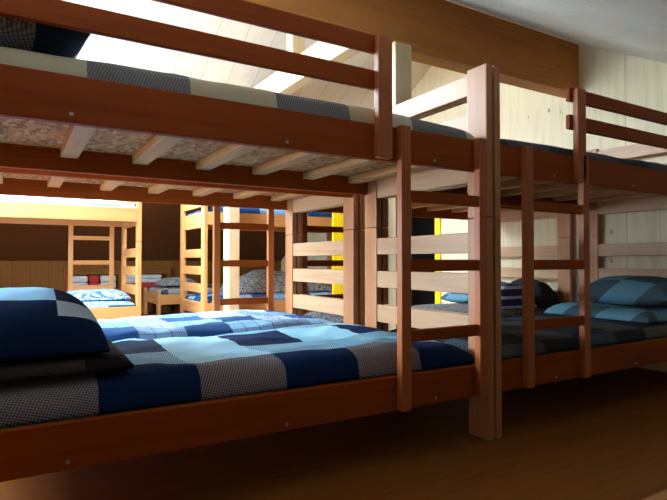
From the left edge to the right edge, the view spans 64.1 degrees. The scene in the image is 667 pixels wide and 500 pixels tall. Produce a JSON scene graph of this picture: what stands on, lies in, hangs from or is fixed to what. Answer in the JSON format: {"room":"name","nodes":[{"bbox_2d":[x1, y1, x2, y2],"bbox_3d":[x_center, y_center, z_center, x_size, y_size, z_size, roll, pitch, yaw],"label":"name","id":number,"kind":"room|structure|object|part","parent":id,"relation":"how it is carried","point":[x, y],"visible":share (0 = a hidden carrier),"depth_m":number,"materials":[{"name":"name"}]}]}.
{"room":"hostel dormitory","nodes":[
{"label":"hostel dormitory","id":0,"kind":"room"},
{"bbox_2d":[0,261,280,312],"bbox_3d":[-3.422,0.538,7.908,5.970,0.845,0.100,1,-1,-31],"label":"wall","id":1,"kind":"structure","parent":0,"point":[13,274],"depth_m":7.58,"materials":[{"name":"brown wood"}]},
{"bbox_2d":[63,267,170,312],"bbox_3d":[-3.185,0.613,7.920,1.500,0.695,0.120,1,-1,-31],"label":"shelf","id":2,"kind":"object","parent":1,"relation":"attached to","point":[76,271],"depth_m":7.81,"materials":[{"name":"brown wood"}]},
{"bbox_2d":[73,276,87,285],"bbox_3d":[-3.640,0.465,7.633,0.210,0.188,0.130,1,-1,-31],"label":"folded blanket","id":3,"kind":"object","parent":2,"relation":"on","point":[77,280],"visible":0.51,"depth_m":7.59,"materials":[{"name":"white fabric"}]},
{"bbox_2d":[88,275,98,284],"bbox_3d":[-3.479,0.464,7.729,0.135,0.192,0.130,1,-1,-31],"label":"folded blanket","id":4,"kind":"object","parent":2,"relation":"on","point":[93,279],"visible":0.73,"depth_m":7.68,"materials":[{"name":"red fabric"}]},
{"bbox_2d":[100,275,115,287],"bbox_3d":[-3.317,0.469,7.827,0.215,0.188,0.130,1,-1,-31],"label":"folded blanket","id":5,"kind":"object","parent":2,"relation":"on","point":[104,279],"visible":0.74,"depth_m":7.76,"materials":[{"name":"white fabric"}]},
{"bbox_2d":[128,282,158,287],"bbox_3d":[-2.881,0.531,8.086,0.540,0.072,0.130,1,-1,-31],"label":"folded blanket","id":6,"kind":"object","parent":2,"relation":"on","point":[148,284],"visible":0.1,"depth_m":8.05,"materials":[{"name":"red fabric"}]},
{"bbox_2d":[126,274,160,282],"bbox_3d":[-2.881,0.434,8.088,0.500,0.118,0.130,1,-1,-31],"label":"folded blanket","id":7,"kind":"object","parent":6,"relation":"on","point":[155,277],"visible":0.8,"depth_m":8.04,"materials":[{"name":"white fabric"}]},
{"bbox_2d":[0,311,666,499],"bbox_3d":[-0.469,0.937,4.335,7.370,0.100,9.250,1,-1,-31],"label":"floor","id":8,"kind":"structure","parent":0,"point":[603,436],"depth_m":2.14,"materials":[{"name":"brown wood"}]},
{"bbox_2d":[0,201,141,319],"bbox_3d":[-3.110,0.062,5.270,2.127,1.688,1.006,1,-1,-31],"label":"bunk bed","id":9,"kind":"object","parent":8,"relation":"on","point":[10,212],"visible":0.71,"depth_m":5.38,"materials":[{"name":"brown wood"}]},
{"bbox_3d":[-3.342,-0.348,5.666,2.053,0.138,0.033,1,-1,-31],"label":"rail","id":10,"kind":"part","parent":9,"relation":"part of","materials":[{"name":"brown wood"}]},
{"bbox_3d":[-2.863,-0.365,4.866,2.053,0.138,0.033,1,-1,-31],"label":"rail","id":11,"kind":"part","parent":9,"relation":"part of","materials":[{"name":"brown wood"}]},
{"bbox_3d":[-2.933,0.147,5.941,0.048,1.125,0.034,1,-1,-31],"label":"ladder rail","id":12,"kind":"part","parent":9,"relation":"part of","materials":[{"name":"brown wood"}]},
{"bbox_3d":[-2.567,0.152,6.160,0.048,1.125,0.034,1,-1,-31],"label":"ladder rail","id":13,"kind":"part","parent":9,"relation":"part of","materials":[{"name":"brown wood"}]},
{"bbox_3d":[-2.863,0.624,4.846,2.053,0.134,0.033,1,-1,-31],"label":"rail","id":14,"kind":"part","parent":9,"relation":"part of","materials":[{"name":"brown wood"}]},
{"bbox_3d":[-2.425,-0.418,6.169,0.037,0.692,0.121,1,-1,-31],"label":"post","id":15,"kind":"part","parent":9,"relation":"part of","materials":[{"name":"brown wood"}]},
{"bbox_3d":[-2.425,0.428,6.152,0.037,0.993,0.121,1,-1,-31],"label":"post","id":16,"kind":"part","parent":9,"relation":"part of","materials":[{"name":"brown wood"}]},
{"bbox_3d":[-1.988,0.413,5.424,0.037,0.993,0.121,1,-1,-31],"label":"post","id":17,"kind":"part","parent":9,"relation":"part of","materials":[{"name":"brown wood"}]},
{"bbox_3d":[-1.988,-0.433,5.441,0.037,0.692,0.121,1,-1,-31],"label":"post","id":18,"kind":"part","parent":9,"relation":"part of","materials":[{"name":"brown wood"}]},
{"bbox_3d":[-3.103,0.577,5.247,2.041,0.022,0.892,1,-1,-31],"label":"mattress","id":19,"kind":"object","parent":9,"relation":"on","visible":0},
{"bbox_2d":[82,299,134,307],"bbox_3d":[-3.103,0.529,5.248,2.037,0.074,0.890,1,-1,-31],"label":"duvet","id":20,"kind":"object","parent":19,"relation":"on","point":[121,302],"visible":0.31,"depth_m":5.28,"materials":[{"name":"white fabric"}]},
{"bbox_2d":[67,289,130,300],"bbox_3d":[-2.467,0.453,5.509,0.600,0.095,0.600,1,-1,-31],"label":"blanket","id":21,"kind":"object","parent":20,"relation":"on","point":[89,294],"visible":0.86,"depth_m":5.30,"materials":[{"name":"blue fabric"}]},
{"bbox_3d":[-3.103,-0.409,5.267,2.041,0.022,0.892,1,-1,-31],"label":"mattress","id":22,"kind":"object","parent":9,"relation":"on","visible":0},
{"bbox_2d":[0,195,135,207],"bbox_3d":[-3.103,-0.466,5.269,2.037,0.091,0.890,1,-1,-31],"label":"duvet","id":23,"kind":"object","parent":22,"relation":"on","point":[4,198],"visible":0.31,"depth_m":5.08,"materials":[{"name":"white fabric"}]},
{"bbox_2d":[143,287,191,315],"bbox_3d":[-1.685,0.764,8.096,2.127,0.400,0.974,1,-1,-31],"label":"bed","id":24,"kind":"object","parent":8,"relation":"on","point":[156,297],"visible":0.29,"depth_m":7.26,"materials":[{"name":"brown wood"}]},
{"bbox_3d":[-2.801,0.761,7.925,0.037,0.400,0.121,1,-1,-31],"label":"post","id":25,"kind":"part","parent":24,"relation":"part of","materials":[{"name":"brown wood"}]},
{"bbox_3d":[-2.364,0.746,7.197,0.037,0.400,0.121,1,-1,-31],"label":"post","id":26,"kind":"part","parent":24,"relation":"part of","materials":[{"name":"brown wood"}]},
{"bbox_3d":[-1.446,0.682,7.699,2.053,0.134,0.033,1,-1,-31],"label":"rail","id":27,"kind":"part","parent":24,"relation":"part of","materials":[{"name":"brown wood"}]},
{"bbox_3d":[-1.686,0.636,8.101,2.041,0.022,0.892,1,-1,-31],"label":"mattress","id":28,"kind":"object","parent":24,"relation":"on","visible":0},
{"bbox_2d":[147,284,222,294],"bbox_3d":[-1.686,0.568,8.102,2.037,0.113,0.890,1,-1,-31],"label":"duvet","id":29,"kind":"object","parent":28,"relation":"on","point":[165,290],"visible":0.22,"depth_m":7.40,"materials":[{"name":"grey fabric"}]},
{"bbox_2d":[154,277,195,285],"bbox_3d":[-2.264,0.443,7.642,0.500,0.117,0.550,1,-1,-31],"label":"blanket","id":30,"kind":"object","parent":29,"relation":"on","point":[172,281],"visible":0.7,"depth_m":7.40,"materials":[{"name":"grey fabric"}]},
{"bbox_2d":[0,167,357,324],"bbox_3d":[-1.013,0.020,3.212,2.127,1.688,1.006,1,-1,-31],"label":"bunk bed","id":31,"kind":"object","parent":8,"relation":"on","point":[17,182],"visible":0.41,"depth_m":3.58,"materials":[{"name":"brown wood"}]},
{"bbox_3d":[-1.006,-0.434,3.209,2.041,0.011,0.896,1,-1,-31],"label":"panel","id":32,"kind":"part","parent":31,"relation":"part of","materials":[{"name":"brown wood"}]},
{"bbox_3d":[-1.246,-0.390,3.609,2.053,0.138,0.033,1,-1,-31],"label":"rail","id":33,"kind":"part","parent":31,"relation":"part of","materials":[{"name":"brown wood"}]},
{"bbox_3d":[-0.766,-0.407,2.808,2.053,0.138,0.033,1,-1,-31],"label":"rail","id":34,"kind":"part","parent":31,"relation":"part of","materials":[{"name":"brown wood"}]},
{"bbox_3d":[-0.851,0.105,3.874,0.048,1.125,0.034,1,-1,-31],"label":"ladder rail","id":35,"kind":"part","parent":31,"relation":"part of","materials":[{"name":"brown wood"}]},
{"bbox_3d":[-0.485,0.110,4.094,0.048,1.125,0.034,1,-1,-31],"label":"ladder rail","id":36,"kind":"part","parent":31,"relation":"part of","materials":[{"name":"brown wood"}]},
{"bbox_3d":[-0.328,0.386,4.094,0.037,0.993,0.121,1,-1,-31],"label":"post","id":37,"kind":"part","parent":31,"relation":"part of","materials":[{"name":"brown wood"}]},
{"bbox_3d":[-0.328,-0.460,4.111,0.037,0.692,0.121,1,-1,-31],"label":"post","id":38,"kind":"part","parent":31,"relation":"part of","materials":[{"name":"brown wood"}]},
{"bbox_3d":[0.108,-0.475,3.383,0.037,0.692,0.121,1,-1,-31],"label":"post","id":39,"kind":"part","parent":31,"relation":"part of","materials":[{"name":"brown wood"}]},
{"bbox_3d":[0.108,0.371,3.366,0.037,0.993,0.121,1,-1,-31],"label":"post","id":40,"kind":"part","parent":31,"relation":"part of","materials":[{"name":"brown wood"}]},
{"bbox_3d":[-1.006,0.535,3.189,2.041,0.022,0.892,1,-1,-31],"label":"mattress","id":41,"kind":"object","parent":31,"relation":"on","visible":0},
{"bbox_2d":[97,310,334,341],"bbox_3d":[-1.006,0.462,3.191,2.037,0.123,0.890,1,-1,-31],"label":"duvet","id":42,"kind":"object","parent":41,"relation":"on","point":[211,323],"visible":0.52,"depth_m":3.07,"materials":[{"name":"blue fabric"}]},
{"bbox_2d":[223,207,239,310],"bbox_3d":[-1.101,-0.299,5.750,0.115,2.430,0.185,1,-1,-31],"label":"timber post","id":43,"kind":"object","parent":8,"relation":"on","point":[231,214],"visible":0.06,"depth_m":5.67,"materials":[{"name":"brown wood"}]},
{"bbox_2d":[0,0,493,481],"bbox_3d":[-0.436,0.000,2.248,2.127,1.688,1.002,1,-1,-31],"label":"bunk bed","id":44,"kind":"object","parent":8,"relation":"on","point":[50,121],"visible":0.89,"depth_m":2.05,"materials":[{"name":"brown wood"}]},
{"bbox_3d":[-0.684,-0.410,2.671,2.053,0.138,0.033,1,-1,-31],"label":"rail","id":45,"kind":"part","parent":44,"relation":"part of","materials":[{"name":"brown wood"}]},
{"bbox_3d":[-0.444,-0.453,2.271,2.041,0.011,0.896,1,-1,-31],"label":"panel","id":46,"kind":"part","parent":44,"relation":"part of","materials":[{"name":"brown wood"}]},
{"bbox_2d":[0,364,470,428],"bbox_3d":[-0.444,0.516,2.251,2.041,0.022,0.892,1,-1,-31],"label":"mattress","id":47,"kind":"object","parent":44,"relation":"on","point":[466,364],"visible":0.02,"depth_m":1.77,"materials":[{"name":"fabric"}]},
{"bbox_2d":[0,323,474,427],"bbox_3d":[-0.444,0.443,2.253,2.037,0.123,0.890,1,-1,-31],"label":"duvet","id":48,"kind":"object","parent":47,"relation":"on","point":[170,370],"visible":0.83,"depth_m":1.91,"materials":[{"name":"blue fabric"}]},
{"bbox_2d":[0,338,133,381],"bbox_3d":[-1.048,0.346,1.849,0.540,0.055,0.760,1,-1,-31],"label":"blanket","id":49,"kind":"object","parent":48,"relation":"on","point":[115,359],"visible":0.42,"depth_m":1.58,"materials":[{"name":"fabric"}]},
{"bbox_2d":[0,287,109,360],"bbox_3d":[-1.087,0.222,1.839,0.480,0.191,0.760,1,-1,-31],"label":"pillow","id":50,"kind":"object","parent":49,"relation":"on","point":[36,322],"visible":1,"depth_m":1.59,"materials":[{"name":"blue fabric"}]},
{"bbox_3d":[-0.204,-0.426,1.870,2.053,0.138,0.033,1,-1,-31],"label":"rail","id":51,"kind":"part","parent":44,"relation":"part of","materials":[{"name":"brown wood"}]},
{"bbox_3d":[-0.204,0.562,1.850,2.053,0.134,0.033,1,-1,-31],"label":"rail","id":52,"kind":"part","parent":44,"relation":"part of","materials":[{"name":"brown wood"}]},
{"bbox_3d":[0.234,-0.479,3.173,0.037,0.692,0.121,1,-1,-31],"label":"post","id":53,"kind":"part","parent":44,"relation":"part of","materials":[{"name":"brown wood"}]},
{"bbox_3d":[0.234,0.366,3.156,0.037,0.993,0.121,1,-1,-31],"label":"post","id":54,"kind":"part","parent":44,"relation":"part of","materials":[{"name":"brown wood"}]},
{"bbox_3d":[0.194,-0.593,2.073,0.066,0.477,0.034,1,-1,-31],"label":"guard post","id":55,"kind":"part","parent":44,"relation":"part of","materials":[{"name":"brown wood"}]},
{"bbox_3d":[0.279,0.069,2.111,0.048,1.125,0.034,1,-1,-31],"label":"ladder rail","id":56,"kind":"part","parent":44,"relation":"part of","materials":[{"name":"brown wood"}]},
{"bbox_3d":[0.671,-0.494,2.445,0.037,0.692,0.121,1,-1,-31],"label":"post","id":57,"kind":"part","parent":44,"relation":"part of","materials":[{"name":"brown wood"}]},
{"bbox_3d":[0.671,0.351,2.428,0.037,0.993,0.121,1,-1,-31],"label":"post","id":58,"kind":"part","parent":44,"relation":"part of","materials":[{"name":"brown wood"}]},
{"bbox_3d":[0.645,0.073,2.330,0.048,1.125,0.034,1,-1,-31],"label":"ladder rail","id":59,"kind":"part","parent":44,"relation":"part of","materials":[{"name":"brown wood"}]},
{"bbox_3d":[-0.444,-0.471,2.272,2.041,0.022,0.892,1,-1,-31],"label":"mattress","id":60,"kind":"object","parent":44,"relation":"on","visible":0},
{"bbox_2d":[0,46,474,139],"bbox_3d":[-0.444,-0.536,2.273,2.037,0.109,0.890,1,-1,-31],"label":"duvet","id":61,"kind":"object","parent":60,"relation":"on","point":[173,82],"visible":0.17,"depth_m":1.77,"materials":[{"name":"grey fabric"}]},
{"bbox_2d":[0,16,90,58],"bbox_3d":[-1.076,-0.675,1.771,0.400,0.158,0.700,1,-1,-34],"label":"pillow","id":62,"kind":"object","parent":61,"relation":"on","point":[14,33],"visible":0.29,"depth_m":1.57,"materials":[{"name":"blue fabric"}]},
{"bbox_2d":[180,205,331,313],"bbox_3d":[-0.724,0.091,6.681,2.127,1.688,0.974,1,-1,-31],"label":"bunk bed","id":63,"kind":"object","parent":8,"relation":"on","point":[203,220],"visible":0.34,"depth_m":6.10,"materials":[{"name":"brown wood"}]},
{"bbox_3d":[-1.839,-0.411,6.520,0.037,0.692,0.121,1,-1,-31],"label":"post","id":64,"kind":"part","parent":63,"relation":"part of","materials":[{"name":"brown wood"}]},
{"bbox_3d":[-1.839,0.435,6.502,0.037,0.993,0.121,1,-1,-31],"label":"post","id":65,"kind":"part","parent":63,"relation":"part of","materials":[{"name":"brown wood"}]},
{"bbox_3d":[-1.403,-0.425,5.792,0.037,0.692,0.121,1,-1,-31],"label":"post","id":66,"kind":"part","parent":63,"relation":"part of","materials":[{"name":"brown wood"}]},
{"bbox_3d":[-1.403,0.420,5.774,0.037,0.993,0.121,1,-1,-31],"label":"post","id":67,"kind":"part","parent":63,"relation":"part of","materials":[{"name":"brown wood"}]},
{"bbox_3d":[-0.485,0.653,6.271,2.053,0.134,0.033,1,-1,-31],"label":"rail","id":68,"kind":"part","parent":63,"relation":"part of","materials":[{"name":"brown wood"}]},
{"bbox_3d":[-0.965,-0.319,7.091,2.053,0.138,0.033,1,-1,-31],"label":"rail","id":69,"kind":"part","parent":63,"relation":"part of","materials":[{"name":"brown wood"}]},
{"bbox_3d":[-0.485,-0.335,6.291,2.053,0.138,0.033,1,-1,-31],"label":"rail","id":70,"kind":"part","parent":63,"relation":"part of","materials":[{"name":"brown wood"}]},
{"bbox_3d":[-0.047,-0.389,7.594,0.037,0.692,0.121,1,-1,-31],"label":"post","id":71,"kind":"part","parent":63,"relation":"part of","materials":[{"name":"brown wood"}]},
{"bbox_3d":[-0.047,0.457,7.577,0.037,0.993,0.121,1,-1,-31],"label":"post","id":72,"kind":"part","parent":63,"relation":"part of","materials":[{"name":"brown wood"}]},
{"bbox_3d":[-0.725,0.606,6.672,2.041,0.022,0.892,1,-1,-31],"label":"mattress","id":73,"kind":"object","parent":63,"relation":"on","visible":0},
{"bbox_2d":[186,291,331,302],"bbox_3d":[-0.725,0.554,6.673,2.037,0.083,0.890,1,-1,-31],"label":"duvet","id":74,"kind":"object","parent":73,"relation":"on","point":[277,296],"visible":0.27,"depth_m":6.22,"materials":[{"name":"blue fabric"}]},
{"bbox_2d":[220,269,331,293],"bbox_3d":[-0.707,0.374,6.670,1.350,0.275,0.700,1,-1,-31],"label":"blanket","id":75,"kind":"object","parent":74,"relation":"on","point":[255,281],"visible":0.52,"depth_m":6.32,"materials":[{"name":"grey fabric"}]},
{"bbox_3d":[-0.725,-0.380,6.692,2.041,0.022,0.892,1,-1,-31],"label":"mattress","id":76,"kind":"object","parent":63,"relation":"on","visible":0},
{"bbox_2d":[187,207,331,217],"bbox_3d":[-0.725,-0.439,6.693,2.037,0.095,0.890,1,-1,-31],"label":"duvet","id":77,"kind":"object","parent":76,"relation":"on","point":[210,209],"visible":0.15,"depth_m":6.20,"materials":[{"name":"blue fabric"}]},
{"bbox_2d":[387,41,411,330],"bbox_3d":[0.417,-0.225,3.420,0.130,2.187,0.116,1,-1,-31],"label":"timber post","id":78,"kind":"object","parent":8,"relation":"on","point":[401,52],"visible":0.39,"depth_m":3.38,"materials":[{"name":"brown wood"}]},
{"bbox_2d":[296,195,572,325],"bbox_3d":[0.823,0.042,4.312,2.127,1.688,1.006,1,-1,-31],"label":"bunk bed","id":79,"kind":"object","parent":8,"relation":"on","point":[563,250],"visible":0.16,"depth_m":4.42,"materials":[{"name":"brown wood"}]},
{"bbox_3d":[-0.284,-0.459,4.138,0.037,0.692,0.121,1,-1,-31],"label":"post","id":80,"kind":"part","parent":79,"relation":"part of","materials":[{"name":"brown wood"}]},
{"bbox_3d":[-0.284,0.386,4.120,0.037,0.993,0.121,1,-1,-31],"label":"post","id":81,"kind":"part","parent":79,"relation":"part of","materials":[{"name":"brown wood"}]},
{"bbox_3d":[-0.236,0.113,4.243,0.048,1.125,0.034,1,-1,-31],"label":"ladder rail","id":82,"kind":"part","parent":79,"relation":"part of","materials":[{"name":"brown wood"}]},
{"bbox_3d":[0.152,-0.474,3.409,0.037,0.692,0.121,1,-1,-31],"label":"post","id":83,"kind":"part","parent":79,"relation":"part of","materials":[{"name":"brown wood"}]},
{"bbox_3d":[0.152,0.371,3.392,0.037,0.993,0.121,1,-1,-31],"label":"post","id":84,"kind":"part","parent":79,"relation":"part of","materials":[{"name":"brown wood"}]},
{"bbox_3d":[0.591,-0.368,4.709,2.053,0.138,0.033,1,-1,-31],"label":"rail","id":85,"kind":"part","parent":79,"relation":"part of","materials":[{"name":"brown wood"}]},
{"bbox_3d":[1.070,-0.384,3.909,2.053,0.138,0.033,1,-1,-31],"label":"rail","id":86,"kind":"part","parent":79,"relation":"part of","materials":[{"name":"brown wood"}]},
{"bbox_3d":[1.945,-0.452,4.484,0.037,0.692,0.121,1,-1,-31],"label":"post","id":87,"kind":"part","parent":79,"relation":"part of","materials":[{"name":"brown wood"}]},
{"bbox_3d":[1.945,0.393,4.466,0.037,0.993,0.121,1,-1,-31],"label":"post","id":88,"kind":"part","parent":79,"relation":"part of","materials":[{"name":"brown wood"}]},
{"bbox_3d":[0.831,0.558,4.290,2.041,0.022,0.892,1,-1,-31],"label":"mattress","id":89,"kind":"object","parent":79,"relation":"on","visible":0},
{"bbox_2d":[302,303,552,322],"bbox_3d":[0.831,0.502,4.291,2.037,0.088,0.890,1,-1,-31],"label":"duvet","id":90,"kind":"object","parent":89,"relation":"on","point":[455,307],"visible":0.2,"depth_m":4.18,"materials":[{"name":"fabric"}]},
{"bbox_2d":[440,292,467,302],"bbox_3d":[1.210,0.408,4.821,0.338,0.133,0.360,1,-1,-37],"label":"pillow","id":91,"kind":"object","parent":90,"relation":"on","point":[452,297],"visible":0.37,"depth_m":4.73,"materials":[{"name":"blue fabric"}]},
{"bbox_2d":[501,281,536,308],"bbox_3d":[1.385,0.360,4.356,0.420,0.207,0.340,1,-1,-31],"label":"blanket","id":92,"kind":"object","parent":90,"relation":"on","point":[511,293],"visible":0.36,"depth_m":4.20,"materials":[{"name":"blue fabric"}]},
{"bbox_2d":[511,278,560,307],"bbox_3d":[1.678,0.354,4.567,0.260,0.236,0.460,1,-1,-31],"label":"pillow","id":93,"kind":"object","parent":90,"relation":"on","point":[544,295],"visible":0.42,"depth_m":4.38,"materials":[{"name":"black fabric"}]},
{"bbox_2d":[377,65,666,438],"bbox_3d":[1.401,0.023,3.349,2.127,1.688,1.002,1,-1,-31],"label":"bunk bed","id":94,"kind":"object","parent":8,"relation":"on","point":[531,180],"visible":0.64,"depth_m":2.70,"materials":[{"name":"brown wood"}]},
{"bbox_3d":[0.278,-0.479,3.200,0.037,0.692,0.121,1,-1,-31],"label":"post","id":95,"kind":"part","parent":94,"relation":"part of","materials":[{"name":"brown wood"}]},
{"bbox_3d":[0.278,0.367,3.182,0.037,0.993,0.121,1,-1,-31],"label":"post","id":96,"kind":"part","parent":94,"relation":"part of","materials":[{"name":"brown wood"}]},
{"bbox_3d":[1.153,-0.387,3.771,2.053,0.138,0.033,1,-1,-31],"label":"rail","id":97,"kind":"part","parent":94,"relation":"part of","materials":[{"name":"brown wood"}]},
{"bbox_3d":[0.715,-0.494,2.471,0.037,0.692,0.121,1,-1,-31],"label":"post","id":98,"kind":"part","parent":94,"relation":"part of","materials":[{"name":"brown wood"}]},
{"bbox_3d":[0.715,0.352,2.454,0.037,0.993,0.121,1,-1,-31],"label":"post","id":99,"kind":"part","parent":94,"relation":"part of","materials":[{"name":"brown wood"}]},
{"bbox_3d":[1.393,-0.430,3.372,2.041,0.011,0.896,1,-1,-31],"label":"panel","id":100,"kind":"part","parent":94,"relation":"part of","materials":[{"name":"brown wood"}]},
{"bbox_3d":[0.909,0.077,2.488,0.048,1.125,0.034,1,-1,-31],"label":"ladder rail","id":101,"kind":"part","parent":94,"relation":"part of","materials":[{"name":"brown wood"}]},
{"bbox_3d":[1.250,-0.580,2.706,0.066,0.477,0.034,1,-1,-31],"label":"guard post","id":102,"kind":"part","parent":94,"relation":"part of","materials":[{"name":"brown wood"}]},
{"bbox_3d":[1.633,-0.403,2.971,2.053,0.138,0.033,1,-1,-31],"label":"rail","id":103,"kind":"part","parent":94,"relation":"part of","materials":[{"name":"brown wood"}]},
{"bbox_3d":[1.633,0.585,2.951,2.053,0.134,0.033,1,-1,-31],"label":"rail","id":104,"kind":"part","parent":94,"relation":"part of","materials":[{"name":"brown wood"}]},
{"bbox_3d":[1.275,0.081,2.707,0.048,1.125,0.034,1,-1,-31],"label":"ladder rail","id":105,"kind":"part","parent":94,"relation":"part of","materials":[{"name":"brown wood"}]},
{"bbox_2d":[503,337,666,359],"bbox_3d":[1.393,0.538,3.352,2.041,0.022,0.892,1,-1,-31],"label":"mattress","id":106,"kind":"object","parent":94,"relation":"on","point":[663,337],"visible":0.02,"depth_m":2.85,"materials":[{"name":"fabric"}]},
{"bbox_2d":[388,314,666,359],"bbox_3d":[1.393,0.486,3.353,2.037,0.082,0.890,1,-1,-31],"label":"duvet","id":107,"kind":"object","parent":106,"relation":"on","point":[604,332],"visible":0.36,"depth_m":2.92,"materials":[{"name":"fabric"}]},
{"bbox_2d":[544,301,666,322],"bbox_3d":[1.974,0.410,3.682,0.620,0.084,0.740,1,-1,-31],"label":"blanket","id":108,"kind":"object","parent":107,"relation":"on","point":[641,314],"visible":0.72,"depth_m":3.45,"materials":[{"name":"blue fabric"}]},
{"bbox_2d":[576,275,666,305],"bbox_3d":[2.094,0.279,3.698,0.439,0.203,0.620,1,-1,-34],"label":"pillow","id":109,"kind":"object","parent":108,"relation":"on","point":[630,290],"visible":0.94,"depth_m":3.56,"materials":[{"name":"blue fabric"}]},
{"bbox_3d":[2.071,-0.457,4.274,0.037,0.692,0.121,1,-1,-31],"label":"post","id":110,"kind":"part","parent":94,"relation":"part of","materials":[{"name":"brown wood"}]},
{"bbox_3d":[2.071,0.389,4.256,0.037,0.993,0.121,1,-1,-31],"label":"post","id":111,"kind":"part","parent":94,"relation":"part of","materials":[{"name":"brown wood"}]},
{"bbox_3d":[1.393,-0.448,3.372,2.041,0.022,0.892,1,-1,-31],"label":"mattress","id":112,"kind":"object","parent":94,"relation":"on","visible":0},
{"bbox_2d":[500,139,666,170],"bbox_3d":[1.393,-0.501,3.373,2.037,0.084,0.890,1,-1,-31],"label":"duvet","id":113,"kind":"object","parent":112,"relation":"on","point":[541,147],"visible":0.09,"depth_m":2.86,"materials":[{"name":"fabric"}]},
{"bbox_2d":[642,489,666,499],"bbox_3d":[0.657,0.822,1.514,3.700,0.015,0.040,1,-1,-31],"label":"trim","id":114,"kind":"structure","parent":8,"relation":"on","point":[662,495],"depth_m":1.77,"materials":[{"name":"brown wood"}]},
{"bbox_2d":[63,0,666,108],"bbox_3d":[-1.070,-1.201,4.019,5.970,2.701,9.250,1,-1,-31],"label":"ceiling","id":115,"kind":"structure","parent":0,"point":[98,48],"depth_m":4.59,"materials":[{"name":"white paint"}]},
{"bbox_2d":[0,201,286,260],"bbox_3d":[-2.887,-0.414,7.035,5.770,1.113,1.980,1,-1,-31],"label":"wall","id":116,"kind":"structure","parent":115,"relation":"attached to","point":[160,241],"depth_m":7.45,"materials":[{"name":"brown wood"}]},
{"bbox_2d":[245,0,578,97],"bbox_3d":[-0.465,-1.534,3.015,5.770,0.413,0.144,1,-1,-31],"label":"beam","id":117,"kind":"structure","parent":115,"relation":"attached to","point":[444,34],"depth_m":3.75,"materials":[{"name":"brown wood"}]},
{"bbox_2d":[254,41,360,94],"bbox_3d":[-0.308,-1.544,4.646,0.115,0.215,2.490,1,-1,-31],"label":"tie beam","id":118,"kind":"structure","parent":117,"relation":"attached to","point":[279,82],"depth_m":4.51,"materials":[{"name":"brown wood"}]},
{"bbox_2d":[287,34,304,53],"bbox_3d":[-0.331,-1.978,4.670,0.120,0.654,0.120,1,-1,-31],"label":"post","id":119,"kind":"object","parent":118,"relation":"on","point":[296,44],"depth_m":4.62,"materials":[{"name":"brown wood"}]},
{"bbox_2d":[412,217,434,305],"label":"door","id":120,"kind":"structure","parent":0,"point":[420,226],"depth_m":7.06,"materials":[{"name":"paint"}]},
{"bbox_2d":[281,43,666,371],"bbox_3d":[1.448,-0.760,5.519,0.100,3.342,9.250,1,-1,-31],"label":"wall","id":121,"kind":"structure","parent":0,"point":[526,115],"depth_m":4.37,"materials":[{"name":"beige wood"}]},
{"bbox_2d":[332,213,441,303],"bbox_3d":[0.613,-0.131,6.123,0.898,2.110,1.057,1,-1,-31],"label":"door","id":122,"kind":"structure","parent":121,"relation":"in","point":[337,218],"depth_m":6.28,"materials":[{"name":"yellow paint"}]},
{"bbox_3d":[0.979,-0.128,6.268,0.120,2.110,0.930,1,-1,-31],"label":"frame","id":123,"kind":"part","parent":122,"relation":"part of","materials":[{"name":"yellow paint"}]}
]}

